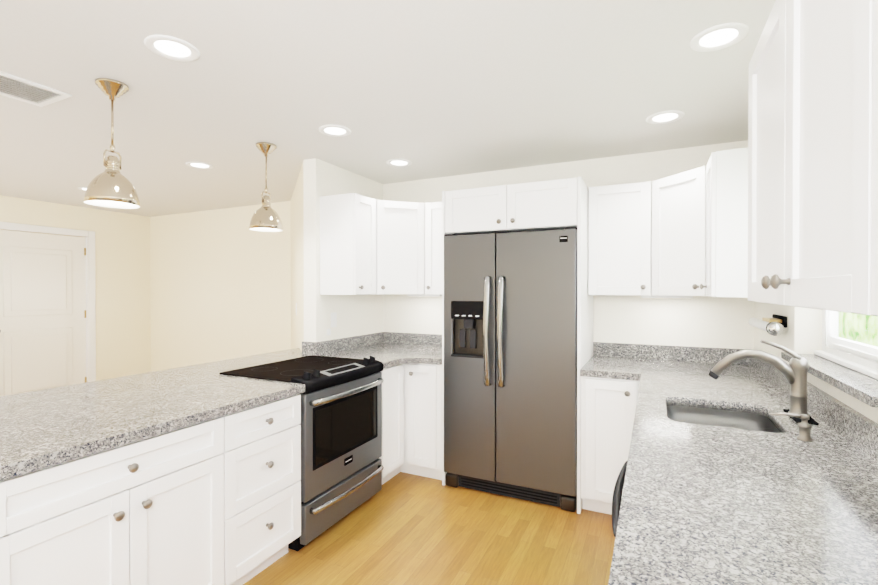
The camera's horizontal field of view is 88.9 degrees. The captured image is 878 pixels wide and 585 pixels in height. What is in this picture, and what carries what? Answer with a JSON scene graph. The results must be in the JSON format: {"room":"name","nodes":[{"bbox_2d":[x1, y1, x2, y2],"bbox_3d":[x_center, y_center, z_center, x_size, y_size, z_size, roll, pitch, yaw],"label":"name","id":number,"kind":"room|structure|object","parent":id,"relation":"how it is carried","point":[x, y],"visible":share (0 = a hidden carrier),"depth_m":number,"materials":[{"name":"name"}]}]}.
{"room":"kitchen","nodes":[
{"label":"kitchen","id":0,"kind":"room"},
{"bbox_2d":[0,195,150,380],"bbox_3d":[-5.309,0.188,3.240,0.120,2.380,6.520,0,0,26],"label":"wall","id":1,"kind":"structure","parent":0,"point":[122,276],"depth_m":5.65,"materials":[{"name":"paint"}]},
{"bbox_2d":[0,230,86,395],"bbox_3d":[-4.426,0.349,4.974,0.120,2.015,0.900,0,0,26],"label":"entry door","id":2,"kind":"structure","parent":1,"relation":"in","point":[42,311],"depth_m":4.99,"materials":[{"name":"white paint"}]},
{"bbox_2d":[0,222,95,381],"bbox_3d":[-4.449,0.315,4.985,0.118,2.105,1.060,0,0,26],"label":"door frame","id":3,"kind":"structure","parent":1,"relation":"attached to","point":[89,236],"depth_m":5.38,"materials":[{"name":"white wood"}]},
{"bbox_2d":[150,201,290,371],"bbox_3d":[-2.719,0.173,5.545,2.550,2.380,0.120,0,0,26],"label":"wall","id":4,"kind":"structure","parent":0,"point":[220,284],"depth_m":5.47,"materials":[{"name":"paint"}]},
{"bbox_2d":[291,163,303,351],"bbox_3d":[-1.288,0.182,4.198,0.100,2.380,1.677,0,0,-21],"label":"wall","id":5,"kind":"structure","parent":0,"point":[297,261],"depth_m":3.98,"materials":[{"name":"paint"}]},
{"bbox_2d":[303,158,382,341],"bbox_3d":[-0.773,0.184,3.788,0.120,2.380,0.920,0,0,26],"label":"wall","id":6,"kind":"structure","parent":0,"point":[358,315],"depth_m":3.45,"materials":[{"name":"paint"}]},
{"bbox_2d":[320,193,375,294],"bbox_3d":[-0.678,-0.353,3.422,0.363,0.740,0.269,0,0,26],"label":"upper cabinet","id":7,"kind":"object","parent":6,"relation":"attached to","point":[347,243],"visible":1,"depth_m":3.32,"materials":[{"name":"white wood"}]},
{"bbox_2d":[0,0,775,216],"bbox_3d":[-2.240,-1.023,1.689,6.990,0.060,6.640,0,0,26],"label":"ceiling","id":8,"kind":"structure","parent":0,"point":[429,89],"depth_m":2.19,"materials":[{"name":"paint"}]},
{"bbox_2d":[0,71,71,106],"bbox_3d":[-2.111,-0.989,2.061,0.300,0.012,0.580,0,0,26],"label":"ceiling vent","id":9,"kind":"object","parent":8,"relation":"in","point":[24,90],"visible":0.95,"depth_m":2.22,"materials":[{"name":"white metal"}]},
{"bbox_2d":[84,78,139,208],"bbox_3d":[-1.562,-0.708,2.142,0.220,0.574,0.220,0,0,26],"label":"pendant light","id":10,"kind":"object","parent":8,"relation":"hanging from","point":[111,186],"visible":1,"depth_m":2.11,"materials":[{"name":"silver metal"}]},
{"bbox_2d":[144,35,199,61],"bbox_3d":[-1.083,-0.990,1.821,0.195,0.007,0.195,0,0,26],"label":"recessed light","id":11,"kind":"object","parent":8,"relation":"in","point":[171,48],"visible":1,"depth_m":1.81,"materials":[{"name":"white plastic"}]},
{"bbox_2d":[186,162,213,168],"bbox_3d":[-1.883,-1.000,3.527,0.195,0.007,0.195,0,0,26],"label":"recessed light","id":12,"kind":"object","parent":8,"relation":"in","point":[200,165],"visible":0.96,"depth_m":3.53,"materials":[{"name":"white"}]},
{"bbox_2d":[249,142,283,231],"bbox_3d":[-1.173,-0.714,3.043,0.220,0.574,0.220,0,0,26],"label":"pendant light","id":13,"kind":"object","parent":8,"relation":"hanging from","point":[265,217],"visible":1,"depth_m":3.00,"materials":[{"name":"silver metal"}]},
{"bbox_2d":[319,125,350,136],"bbox_3d":[-0.641,-0.996,2.763,0.195,0.007,0.195,0,0,26],"label":"recessed light","id":14,"kind":"object","parent":8,"relation":"in","point":[335,130],"visible":1,"depth_m":2.76,"materials":[{"name":"white plastic"}]},
{"bbox_2d":[386,159,411,166],"bbox_3d":[-0.308,-1.000,3.457,0.195,0.007,0.195,0,0,26],"label":"recessed light","id":15,"kind":"object","parent":8,"relation":"in","point":[398,162],"visible":1,"depth_m":3.45,"materials":[{"name":"white plastic"}]},
{"bbox_2d":[646,110,684,123],"bbox_3d":[1.285,-0.994,2.547,0.195,0.007,0.195,0,0,26],"label":"recessed light","id":16,"kind":"object","parent":8,"relation":"in","point":[665,117],"visible":0.98,"depth_m":2.54,"materials":[{"name":"white plastic"}]},
{"bbox_2d":[690,23,748,51],"bbox_3d":[1.087,-0.989,1.743,0.195,0.007,0.195,0,0,26],"label":"recessed light","id":17,"kind":"object","parent":8,"relation":"in","point":[719,37],"visible":1,"depth_m":1.73,"materials":[{"name":"white plastic"}]},
{"bbox_2d":[243,472,615,584],"bbox_3d":[-2.240,1.412,1.704,6.990,0.050,6.640,0,0,26],"label":"floor","id":18,"kind":"structure","parent":0,"point":[401,528],"depth_m":2.46,"materials":[{"name":"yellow wood"}]},
{"bbox_2d":[0,415,231,584],"bbox_3d":[-1.419,0.955,1.734,0.739,0.864,0.770,0,0,26],"label":"base cabinet","id":19,"kind":"object","parent":18,"relation":"on","point":[215,501],"depth_m":1.57,"materials":[{"name":"white wood"}]},
{"bbox_2d":[228,394,300,584],"bbox_3d":[-1.151,0.951,2.291,0.739,0.864,0.466,0,0,26],"label":"base cabinet","id":20,"kind":"object","parent":18,"relation":"on","point":[264,440],"depth_m":2.13,"materials":[{"name":"white wood"}]},
{"bbox_2d":[0,332,441,480],"bbox_3d":[-1.278,0.450,2.057,1.353,0.140,4.479,0,0,26],"label":"countertop","id":21,"kind":"structure","parent":20,"relation":"on","point":[43,429],"depth_m":1.99,"materials":[{"name":"stone"}]},
{"bbox_2d":[219,355,383,550],"bbox_3d":[-0.800,0.894,2.807,0.690,0.943,0.776,0,0,26],"label":"range","id":22,"kind":"object","parent":18,"relation":"on","point":[342,467],"visible":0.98,"depth_m":2.61,"materials":[{"name":"silver metal"}]},
{"bbox_2d":[378,363,441,484],"bbox_3d":[-0.321,0.944,3.543,0.910,0.864,0.974,0,0,26],"label":"base cabinet","id":23,"kind":"object","parent":18,"relation":"on","point":[411,418],"visible":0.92,"depth_m":3.24,"materials":[{"name":"white wood"}]},
{"bbox_2d":[442,191,446,485],"bbox_3d":[0.172,0.326,3.483,0.020,2.100,0.648,0,0,26],"label":"surround panel","id":24,"kind":"object","parent":18,"relation":"on","point":[443,192],"depth_m":3.19,"materials":[{"name":"white wood"}]},
{"bbox_2d":[444,227,576,511],"bbox_3d":[0.570,0.482,3.238,0.902,1.787,0.736,0,0,26],"label":"refrigerator","id":25,"kind":"object","parent":18,"relation":"on","point":[510,364],"visible":1,"depth_m":2.94,"materials":[{"name":"silver metal"}]},
{"bbox_2d":[577,177,592,513],"bbox_3d":[1.011,0.329,3.079,0.020,2.100,0.648,0,0,26],"label":"surround panel","id":26,"kind":"object","parent":18,"relation":"on","point":[584,327],"depth_m":2.82,"materials":[{"name":"white wood"}]},
{"bbox_2d":[581,376,639,514],"bbox_3d":[1.178,0.947,2.972,0.371,0.864,0.703,0,0,26],"label":"base cabinet","id":27,"kind":"object","parent":18,"relation":"on","point":[608,407],"visible":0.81,"depth_m":2.72,"materials":[{"name":"white wood"}]},
{"bbox_2d":[612,461,626,536],"bbox_3d":[0.815,0.961,1.201,0.650,0.858,0.597,0,0,26],"label":"dishwasher","id":28,"kind":"object","parent":18,"relation":"on","point":[617,495],"visible":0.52,"depth_m":1.28,"materials":[{"name":"silver metal"}]},
{"bbox_3d":[0.703,0.960,0.896,0.683,0.864,4.858,0,0,26],"label":"base cabinet","id":29,"kind":"object","parent":18,"relation":"on","visible":0},
{"bbox_2d":[580,342,877,584],"bbox_3d":[0.556,0.552,0.953,1.002,0.330,4.879,0,0,26],"label":"countertop","id":30,"kind":"structure","parent":29,"relation":"on","point":[729,480],"depth_m":1.16,"materials":[{"name":"stone"}]},
{"bbox_2d":[666,405,780,432],"bbox_3d":[1.127,0.617,1.800,0.444,0.189,0.510,0,0,26],"label":"sink basin","id":31,"kind":"object","parent":30,"relation":"in","point":[712,415],"depth_m":1.98,"materials":[{"name":"silver metal"}]},
{"bbox_2d":[708,339,818,424],"bbox_3d":[1.270,0.335,1.782,0.337,0.291,0.190,0,0,26],"label":"faucet","id":32,"kind":"object","parent":30,"relation":"on","point":[794,371],"visible":0.98,"depth_m":1.74,"materials":[{"name":"silver metal"}]},
{"bbox_2d":[769,413,812,441],"bbox_3d":[1.167,0.441,1.486,0.116,0.082,0.042,0,0,26],"label":"soap dispenser","id":33,"kind":"object","parent":30,"relation":"on","point":[804,426],"visible":1,"depth_m":1.46,"materials":[{"name":"silver metal"}]},
{"bbox_2d":[383,140,754,349],"bbox_3d":[0.813,0.185,3.602,3.140,2.380,0.120,0,0,26],"label":"wall","id":34,"kind":"structure","parent":0,"point":[708,321],"depth_m":3.26,"materials":[{"name":"paint"}]},
{"bbox_2d":[374,200,424,294],"bbox_3d":[-0.377,-0.356,3.765,0.608,0.740,0.607,0,0,26],"label":"upper cabinet","id":35,"kind":"object","parent":34,"relation":"attached to","point":[400,247],"visible":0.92,"depth_m":3.55,"materials":[{"name":"white wood"}]},
{"bbox_2d":[407,294,441,295],"bbox_3d":[-0.117,0.024,3.744,0.300,0.016,0.070,0,0,26],"label":"under-cabinet light","id":36,"kind":"object","parent":35,"relation":"attached to","point":[424,294],"visible":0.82,"depth_m":3.71,"materials":[{"name":"white plastic"}]},
{"bbox_2d":[425,201,441,293],"bbox_3d":[0.085,-0.355,3.673,0.299,0.740,0.373,0,0,26],"label":"upper cabinet","id":37,"kind":"object","parent":34,"relation":"attached to","point":[433,247],"visible":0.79,"depth_m":3.58,"materials":[{"name":"white wood"}]},
{"bbox_2d":[445,177,577,234],"bbox_3d":[0.584,-0.573,3.260,0.908,0.300,0.683,0,0,26],"label":"upper cabinet","id":38,"kind":"object","parent":34,"relation":"attached to","point":[538,206],"visible":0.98,"depth_m":2.97,"materials":[{"name":"white wood"}]},
{"bbox_2d":[588,181,650,295],"bbox_3d":[1.258,-0.352,3.109,0.389,0.740,0.373,0,0,26],"label":"upper cabinet","id":39,"kind":"object","parent":34,"relation":"attached to","point":[619,239],"visible":1,"depth_m":2.98,"materials":[{"name":"white wood"}]},
{"bbox_2d":[651,166,705,295],"bbox_3d":[1.658,-0.350,2.787,0.608,0.740,0.607,0,0,26],"label":"upper cabinet","id":40,"kind":"object","parent":34,"relation":"attached to","point":[678,236],"visible":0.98,"depth_m":2.70,"materials":[{"name":"white wood"}]},
{"bbox_2d":[641,295,692,297],"bbox_3d":[1.505,0.029,2.963,0.300,0.016,0.070,0,0,26],"label":"under-cabinet light","id":41,"kind":"object","parent":40,"relation":"attached to","point":[643,296],"visible":0.86,"depth_m":2.93,"materials":[{"name":"white plastic"}]},
{"bbox_2d":[754,302,877,423],"bbox_3d":[0.795,0.207,0.116,0.150,2.380,6.180,0,0,26],"label":"wall","id":42,"kind":"structure","parent":0,"point":[801,333],"depth_m":2.08,"materials":[{"name":"paint"}]},
{"bbox_2d":[699,148,747,296],"bbox_3d":[1.578,-0.347,2.337,0.363,0.740,0.269,0,0,26],"label":"upper cabinet","id":43,"kind":"object","parent":42,"relation":"attached to","point":[726,223],"visible":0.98,"depth_m":2.25,"materials":[{"name":"white wood"}]},
{"bbox_2d":[748,314,786,335],"bbox_3d":[1.774,0.165,2.428,0.089,0.095,0.563,0,0,26],"label":"paper towel holder","id":44,"kind":"object","parent":42,"relation":"attached to","point":[775,325],"visible":1,"depth_m":2.25,"materials":[{"name":"silver plastic"}]},
{"bbox_2d":[748,0,872,315],"bbox_3d":[0.904,-0.338,0.936,0.363,0.740,0.880,0,0,26],"label":"upper cabinet","id":45,"kind":"object","parent":42,"relation":"attached to","point":[810,97],"visible":1,"depth_m":0.86,"materials":[{"name":"white wood"}]},
{"bbox_2d":[781,352,877,406],"bbox_3d":[1.487,0.302,1.664,0.145,0.030,0.990,0,0,26],"label":"window sill","id":46,"kind":"structure","parent":42,"relation":"attached to","point":[858,386],"depth_m":1.53,"materials":[{"name":"grey stone"}]},
{"bbox_2d":[814,310,877,379],"bbox_3d":[1.560,-0.172,1.626,0.078,0.918,0.928,0,0,26],"label":"window","id":47,"kind":"structure","parent":42,"relation":"in","point":[862,358],"depth_m":1.79,"materials":[{"name":"white plastic"}]},
{"bbox_2d":[871,0,877,315],"bbox_3d":[0.510,-0.333,0.115,0.363,0.740,0.938,0,0,26],"label":"upper cabinet","id":48,"kind":"object","parent":42,"relation":"attached to","point":[874,293],"visible":1,"depth_m":0.59,"materials":[{"name":"white wood"}]},
{"label":"outside","id":49,"kind":"structure","parent":0,"visible":0},
{"bbox_2d":[839,312,877,346],"bbox_3d":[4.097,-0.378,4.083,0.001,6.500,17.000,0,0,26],"label":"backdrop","id":50,"kind":"structure","parent":49,"point":[858,326],"depth_m":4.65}
]}

